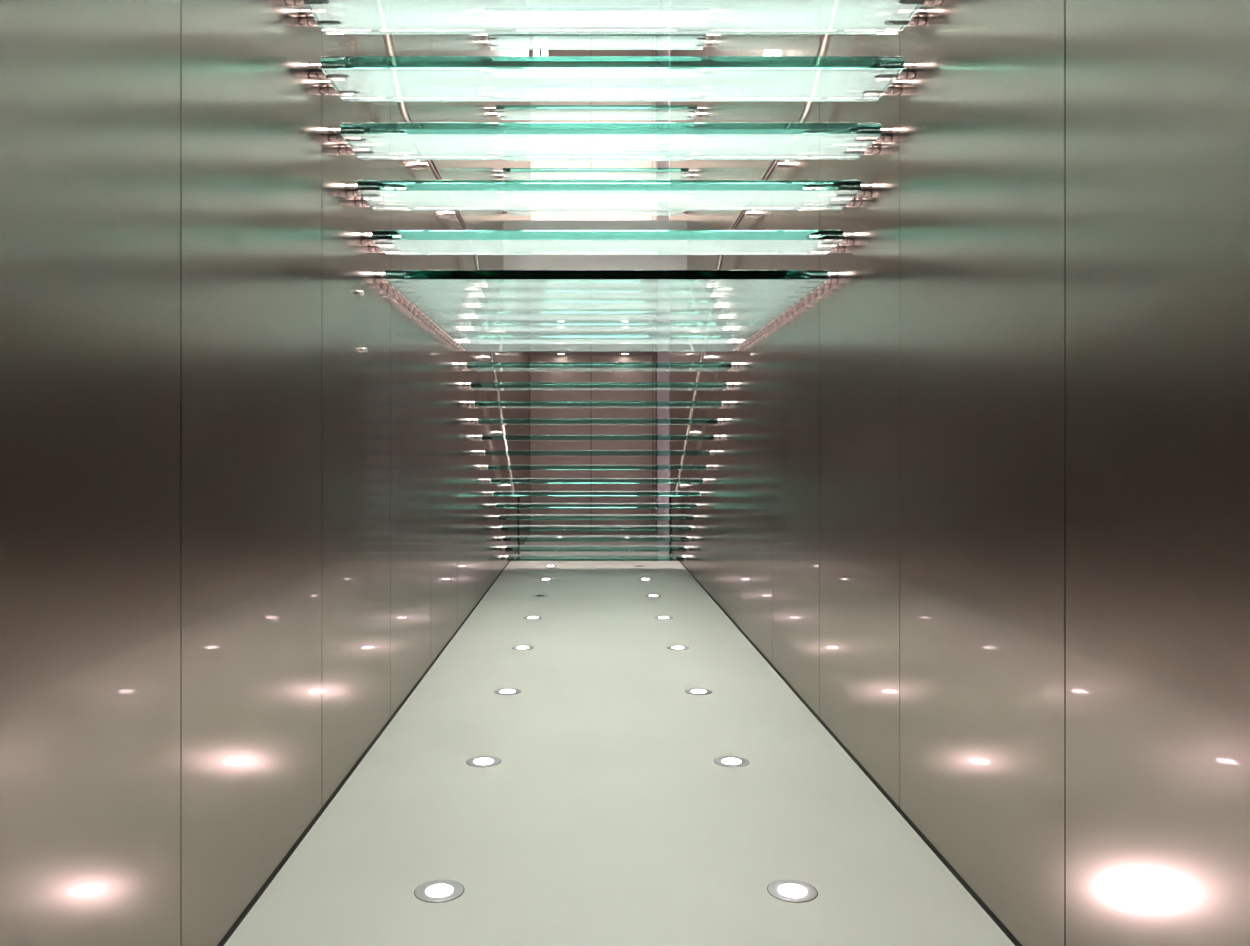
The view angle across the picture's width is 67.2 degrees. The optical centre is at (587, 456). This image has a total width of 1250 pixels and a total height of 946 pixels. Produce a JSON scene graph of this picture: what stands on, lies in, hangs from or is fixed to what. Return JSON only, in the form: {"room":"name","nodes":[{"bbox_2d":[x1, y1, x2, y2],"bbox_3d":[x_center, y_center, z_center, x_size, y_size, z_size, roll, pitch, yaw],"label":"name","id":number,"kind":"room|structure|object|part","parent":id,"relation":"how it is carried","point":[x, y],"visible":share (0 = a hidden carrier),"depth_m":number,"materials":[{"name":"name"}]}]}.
{"room":"stairwell corridor","nodes":[
{"label":"stairwell corridor","id":0,"kind":"room"},
{"bbox_2d":[0,0,529,945],"bbox_3d":[-1.145,-3.325,7.525,0.080,9.600,21.050,0,0,0],"label":"wall","id":1,"kind":"structure","parent":0,"point":[237,536],"depth_m":2.68,"materials":[{"name":"metal"}]},
{"bbox_2d":[357,290,363,295],"bbox_3d":[-1.091,-0.787,4.510,0.028,0.032,0.032,0,0,0],"label":"stud","id":2,"kind":"object","parent":1,"relation":"attached to","point":[358,291],"visible":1,"depth_m":4.50,"materials":[{"name":"metal"}]},
{"bbox_2d":[360,347,366,352],"bbox_3d":[-1.091,-0.521,4.576,0.028,0.032,0.032,0,0,0],"label":"stud","id":3,"kind":"object","parent":1,"relation":"attached to","point":[361,348],"visible":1,"depth_m":4.57,"materials":[{"name":"metal"}]},
{"bbox_2d":[219,534,529,945],"bbox_3d":[-1.117,1.469,7.450,0.036,0.012,20.900,0,0,0],"label":"baseboard","id":4,"kind":"structure","parent":1,"relation":"attached to","point":[304,834],"depth_m":3.91,"materials":[{"name":"black"}]},
{"bbox_2d":[382,34,519,553],"bbox_3d":[-1.042,-0.725,8.534,0.126,4.399,10.490,0,0,0],"label":"handrail","id":5,"kind":"object","parent":1,"relation":"attached to","point":[388,41],"visible":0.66,"depth_m":7.36,"materials":[{"name":"metal"}]},
{"bbox_3d":[-1.013,0.990,13.745,0.068,0.970,0.068,0,0,0],"label":"post","id":6,"kind":"part","parent":5,"relation":"part of","materials":[{"name":"silver metal"}]},
{"bbox_2d":[502,554,688,560],"bbox_3d":[0.095,1.301,12.152,2.400,0.061,0.340,0,0,0],"label":"glass tread","id":7,"kind":"object","parent":1,"relation":"attached to","point":[511,557],"visible":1,"depth_m":11.98,"materials":[{"name":"glass"}]},
{"bbox_2d":[500,545,690,550],"bbox_3d":[0.095,1.152,11.869,2.400,0.061,0.340,0,0,0],"label":"glass tread","id":8,"kind":"object","parent":1,"relation":"attached to","point":[502,547],"visible":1,"depth_m":11.71,"materials":[{"name":"glass"}]},
{"bbox_2d":[502,210,688,215],"bbox_3d":[0.095,-3.189,12.152,2.400,0.061,0.340,0,0,0],"label":"glass tread","id":9,"kind":"object","parent":1,"relation":"attached to","point":[510,212],"visible":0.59,"depth_m":12.21,"materials":[{"name":"glass"}]},
{"bbox_2d":[498,168,693,179],"bbox_3d":[0.095,-3.487,11.586,2.400,0.061,0.340,0,0,0],"label":"glass tread","id":10,"kind":"object","parent":1,"relation":"attached to","point":[507,173],"visible":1,"depth_m":11.49,"materials":[{"name":"glass"}]},
{"bbox_2d":[498,535,693,541],"bbox_3d":[0.095,1.003,11.586,2.400,0.061,0.340,0,0,0],"label":"glass tread","id":11,"kind":"object","parent":1,"relation":"attached to","point":[507,538],"visible":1,"depth_m":11.42,"materials":[{"name":"glass"}]},
{"bbox_2d":[495,525,696,530],"bbox_3d":[0.095,0.854,11.303,2.400,0.061,0.340,0,0,0],"label":"glass tread","id":12,"kind":"object","parent":1,"relation":"attached to","point":[498,527],"visible":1,"depth_m":11.13,"materials":[{"name":"glass"}]},
{"bbox_2d":[503,160,688,160],"bbox_3d":[0.095,-3.636,11.303,2.400,0.061,0.340,0,0,0],"label":"glass tread","id":13,"kind":"object","parent":1,"relation":"attached to","point":[503,160],"visible":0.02,"depth_m":11.45,"materials":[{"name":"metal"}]},
{"bbox_2d":[490,105,702,119],"bbox_3d":[0.095,-3.934,10.737,2.400,0.061,0.340,0,0,0],"label":"glass tread","id":14,"kind":"object","parent":1,"relation":"attached to","point":[502,112],"visible":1,"depth_m":10.67,"materials":[{"name":"glass"}]},
{"bbox_2d":[490,503,702,508],"bbox_3d":[0.095,0.556,10.737,2.400,0.061,0.340,0,0,0],"label":"glass tread","id":15,"kind":"object","parent":1,"relation":"attached to","point":[492,505],"visible":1,"depth_m":10.57,"materials":[{"name":"glass"}]},
{"bbox_2d":[493,514,699,519],"bbox_3d":[0.095,0.705,11.020,2.400,0.061,0.340,0,0,0],"label":"glass tread","id":16,"kind":"object","parent":1,"relation":"attached to","point":[495,516],"visible":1,"depth_m":10.85,"materials":[{"name":"glass"}]},
{"bbox_2d":[482,34,711,49],"bbox_3d":[0.095,-4.381,9.888,2.400,0.061,0.340,0,0,0],"label":"glass tread","id":17,"kind":"object","parent":1,"relation":"attached to","point":[496,41],"visible":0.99,"depth_m":9.86,"materials":[{"name":"glass"}]},
{"bbox_2d":[485,478,708,483],"bbox_3d":[0.095,0.258,10.171,2.400,0.061,0.340,0,0,0],"label":"glass tread","id":18,"kind":"object","parent":1,"relation":"attached to","point":[487,480],"visible":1,"depth_m":10.00,"materials":[{"name":"glass"}]},
{"bbox_2d":[482,464,711,469],"bbox_3d":[0.095,0.109,9.888,2.400,0.061,0.340,0,0,0],"label":"glass tread","id":19,"kind":"object","parent":1,"relation":"attached to","point":[485,466],"visible":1,"depth_m":9.72,"materials":[{"name":"glass"}]},
{"bbox_2d":[488,491,705,496],"bbox_3d":[0.095,0.407,10.454,2.400,0.061,0.340,0,0,0],"label":"glass tread","id":20,"kind":"object","parent":1,"relation":"attached to","point":[490,493],"visible":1,"depth_m":10.28,"materials":[{"name":"glass"}]},
{"bbox_2d":[475,435,719,440],"bbox_3d":[0.095,-0.189,9.322,2.400,0.061,0.340,0,0,0],"label":"glass tread","id":21,"kind":"object","parent":1,"relation":"attached to","point":[477,437],"visible":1,"depth_m":9.15,"materials":[{"name":"glass"}]},
{"bbox_2d":[479,450,715,455],"bbox_3d":[0.095,-0.040,9.605,2.400,0.061,0.340,0,0,0],"label":"glass tread","id":22,"kind":"object","parent":1,"relation":"attached to","point":[481,452],"visible":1,"depth_m":9.43,"materials":[{"name":"glass"}]},
{"bbox_3d":[0.095,-0.040,9.605,2.264,0.048,0.340,0,0,0],"label":"glass pane","id":23,"kind":"part","parent":22,"relation":"part of","materials":[{"name":"green glass"}]},
{"bbox_2d":[472,418,723,424],"bbox_3d":[0.095,-0.338,9.039,2.400,0.061,0.340,0,0,0],"label":"glass tread","id":24,"kind":"object","parent":1,"relation":"attached to","point":[475,421],"visible":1,"depth_m":8.87,"materials":[{"name":"glass"}]},
{"bbox_2d":[464,382,732,389],"bbox_3d":[0.095,-0.636,8.473,2.400,0.061,0.340,0,0,0],"label":"glass tread","id":25,"kind":"object","parent":1,"relation":"attached to","point":[467,385],"visible":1,"depth_m":8.30,"materials":[{"name":"glass"}]},
{"bbox_2d":[468,401,728,407],"bbox_3d":[0.095,-0.487,8.756,2.400,0.061,0.340,0,0,0],"label":"glass tread","id":26,"kind":"object","parent":1,"relation":"attached to","point":[472,404],"visible":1,"depth_m":8.59,"materials":[{"name":"glass"}]},
{"bbox_2d":[460,362,738,370],"bbox_3d":[0.095,-0.785,8.190,2.400,0.061,0.340,0,0,0],"label":"glass tread","id":27,"kind":"object","parent":1,"relation":"attached to","point":[468,366],"visible":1,"depth_m":8.02,"materials":[{"name":"glass"}]},
{"bbox_2d":[374,270,837,350],"bbox_3d":[0.095,-0.931,6.440,2.400,0.061,3.280,0,0,0],"label":"glass landing","id":28,"kind":"object","parent":1,"relation":"attached to","point":[473,310],"visible":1,"depth_m":5.55,"materials":[{"name":"glass"}]},
{"bbox_2d":[361,230,853,254],"bbox_3d":[0.095,-1.066,4.680,2.400,0.061,0.340,0,0,0],"label":"glass tread","id":29,"kind":"object","parent":1,"relation":"attached to","point":[391,242],"visible":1,"depth_m":4.57,"materials":[{"name":"glass"}]},
{"bbox_2d":[346,180,871,209],"bbox_3d":[0.095,-1.221,4.392,2.400,0.061,0.340,0,0,0],"label":"glass tread","id":30,"kind":"object","parent":1,"relation":"attached to","point":[376,194],"visible":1,"depth_m":4.29,"materials":[{"name":"glass"}]},
{"bbox_2d":[328,123,891,159],"bbox_3d":[0.095,-1.376,4.104,2.400,0.061,0.340,0,0,0],"label":"glass tread","id":31,"kind":"object","parent":1,"relation":"attached to","point":[368,141],"visible":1,"depth_m":4.03,"materials":[{"name":"glass"}]},
{"bbox_2d":[308,56,915,100],"bbox_3d":[0.095,-1.531,3.816,2.400,0.061,0.340,0,0,0],"label":"glass tread","id":32,"kind":"object","parent":1,"relation":"attached to","point":[352,78],"visible":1,"depth_m":3.73,"materials":[{"name":"glass"}]},
{"bbox_2d":[285,0,942,33],"bbox_3d":[0.095,-1.686,3.528,2.400,0.061,0.340,0,0,0],"label":"glass tread","id":33,"kind":"object","parent":1,"relation":"attached to","point":[332,16],"visible":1,"depth_m":3.54,"materials":[{"name":"glass"}]},
{"bbox_2d":[530,50,655,533],"bbox_3d":[0.095,-3.325,17.945,2.400,9.600,0.090,0,0,0],"label":"wall","id":34,"kind":"structure","parent":0,"point":[535,376],"depth_m":17.90,"materials":[{"name":"metal"}]},
{"bbox_2d":[533,50,548,55],"bbox_3d":[-0.895,-7.625,17.814,0.300,0.240,0.168,0,0,0],"label":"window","id":35,"kind":"structure","parent":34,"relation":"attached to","point":[535,52],"depth_m":17.73,"materials":[{"name":"white glass"}]},
{"bbox_2d":[528,351,657,354],"bbox_3d":[0.095,-1.960,15.150,2.400,0.050,5.500,0,0,0],"label":"ceiling","id":36,"kind":"structure","parent":0,"point":[529,352],"depth_m":17.41,"materials":[{"name":"paint"}]},
{"bbox_2d":[504,220,686,269],"bbox_3d":[0.095,-2.515,15.100,2.400,1.160,5.600,0,0,0],"label":"slab edge","id":37,"kind":"structure","parent":36,"relation":"attached to","point":[511,262],"depth_m":12.30,"materials":[{"name":"white paint"}]},
{"bbox_2d":[224,534,1014,945],"bbox_3d":[0.095,1.575,7.550,2.800,0.200,21.100,0,0,0],"label":"floor","id":38,"kind":"structure","parent":0,"point":[607,816],"depth_m":3.96,"materials":[{"name":"stone"}]},
{"bbox_2d":[414,879,463,902],"bbox_3d":[-0.505,1.472,3.195,0.169,0.006,0.169,0,0,0],"label":"floor light","id":39,"kind":"object","parent":38,"relation":"on","point":[438,891],"visible":1,"depth_m":3.18,"materials":[{"name":"white glass"}]},
{"bbox_2d":[466,756,500,766],"bbox_3d":[-0.505,1.472,4.552,0.169,0.006,0.169,0,0,0],"label":"floor light","id":40,"kind":"object","parent":38,"relation":"on","point":[479,761],"visible":1,"depth_m":4.54,"materials":[{"name":"white glass"}]},
{"bbox_2d":[494,688,520,694],"bbox_3d":[-0.505,1.472,5.909,0.169,0.006,0.169,0,0,0],"label":"floor light","id":41,"kind":"object","parent":38,"relation":"on","point":[504,691],"visible":1,"depth_m":5.90,"materials":[{"name":"white"}]},
{"bbox_2d":[512,645,533,649],"bbox_3d":[-0.505,1.472,7.266,0.169,0.006,0.169,0,0,0],"label":"floor light","id":42,"kind":"object","parent":38,"relation":"on","point":[521,647],"visible":1,"depth_m":7.25,"materials":[{"name":"white"}]},
{"bbox_2d":[524,616,541,618],"bbox_3d":[-0.505,1.472,8.623,0.169,0.006,0.169,0,0,0],"label":"floor light","id":43,"kind":"object","parent":38,"relation":"on","point":[527,617],"visible":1,"depth_m":8.61,"materials":[{"name":"white"}]},
{"bbox_2d":[655,616,672,618],"bbox_3d":[0.695,1.472,8.623,0.169,0.006,0.169,0,0,0],"label":"floor light","id":44,"kind":"object","parent":38,"relation":"on","point":[657,617],"visible":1,"depth_m":8.61,"materials":[{"name":"white"}]},
{"bbox_2d":[667,645,688,649],"bbox_3d":[0.695,1.472,7.266,0.169,0.006,0.169,0,0,0],"label":"floor light","id":45,"kind":"object","parent":38,"relation":"on","point":[674,647],"visible":1,"depth_m":7.25,"materials":[{"name":"white"}]},
{"bbox_2d":[685,688,711,694],"bbox_3d":[0.695,1.472,5.909,0.169,0.006,0.169,0,0,0],"label":"floor light","id":46,"kind":"object","parent":38,"relation":"on","point":[695,691],"visible":1,"depth_m":5.90,"materials":[{"name":"white"}]},
{"bbox_2d":[714,756,748,766],"bbox_3d":[0.695,1.472,4.552,0.169,0.006,0.169,0,0,0],"label":"floor light","id":47,"kind":"object","parent":38,"relation":"on","point":[727,761],"visible":1,"depth_m":4.54,"materials":[{"name":"white glass"}]},
{"bbox_2d":[767,879,817,902],"bbox_3d":[0.695,1.472,3.195,0.169,0.006,0.169,0,0,0],"label":"floor light","id":48,"kind":"object","parent":38,"relation":"on","point":[794,891],"visible":1,"depth_m":3.19,"materials":[{"name":"white glass"}]},
{"bbox_2d":[656,0,1249,945],"bbox_3d":[1.335,-3.325,7.525,0.080,9.600,21.050,0,0,0],"label":"wall","id":49,"kind":"structure","parent":0,"point":[980,500],"depth_m":2.82,"materials":[{"name":"metal"}]},
{"bbox_2d":[657,351,669,544],"bbox_3d":[1.288,-0.230,16.150,0.011,3.410,2.500,0,0,0],"label":"panel","id":50,"kind":"object","parent":49,"relation":"attached to","point":[662,356],"visible":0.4,"depth_m":15.97,"materials":[{"name":"grey"}]},
{"bbox_2d":[657,50,669,219],"bbox_3d":[1.288,-5.570,16.150,0.011,5.110,2.500,0,0,0],"label":"panel","id":51,"kind":"object","parent":49,"relation":"attached to","point":[660,164],"depth_m":15.97,"materials":[{"name":"grey"}]},
{"bbox_2d":[669,34,830,553],"bbox_3d":[1.232,-0.725,8.534,0.126,4.399,10.490,0,0,0],"label":"handrail","id":52,"kind":"object","parent":49,"relation":"attached to","point":[825,39],"visible":0.53,"depth_m":7.36,"materials":[{"name":"metal"}]},
{"bbox_3d":[1.203,0.990,13.745,0.068,0.970,0.068,0,0,0],"label":"post","id":53,"kind":"part","parent":52,"relation":"part of","materials":[{"name":"silver metal"}]},
{"bbox_2d":[656,534,1020,945],"bbox_3d":[1.307,1.469,7.450,0.036,0.012,20.900,0,0,0],"label":"baseboard","id":54,"kind":"structure","parent":49,"relation":"attached to","point":[1006,932],"depth_m":3.90,"materials":[{"name":"black"}]}
]}

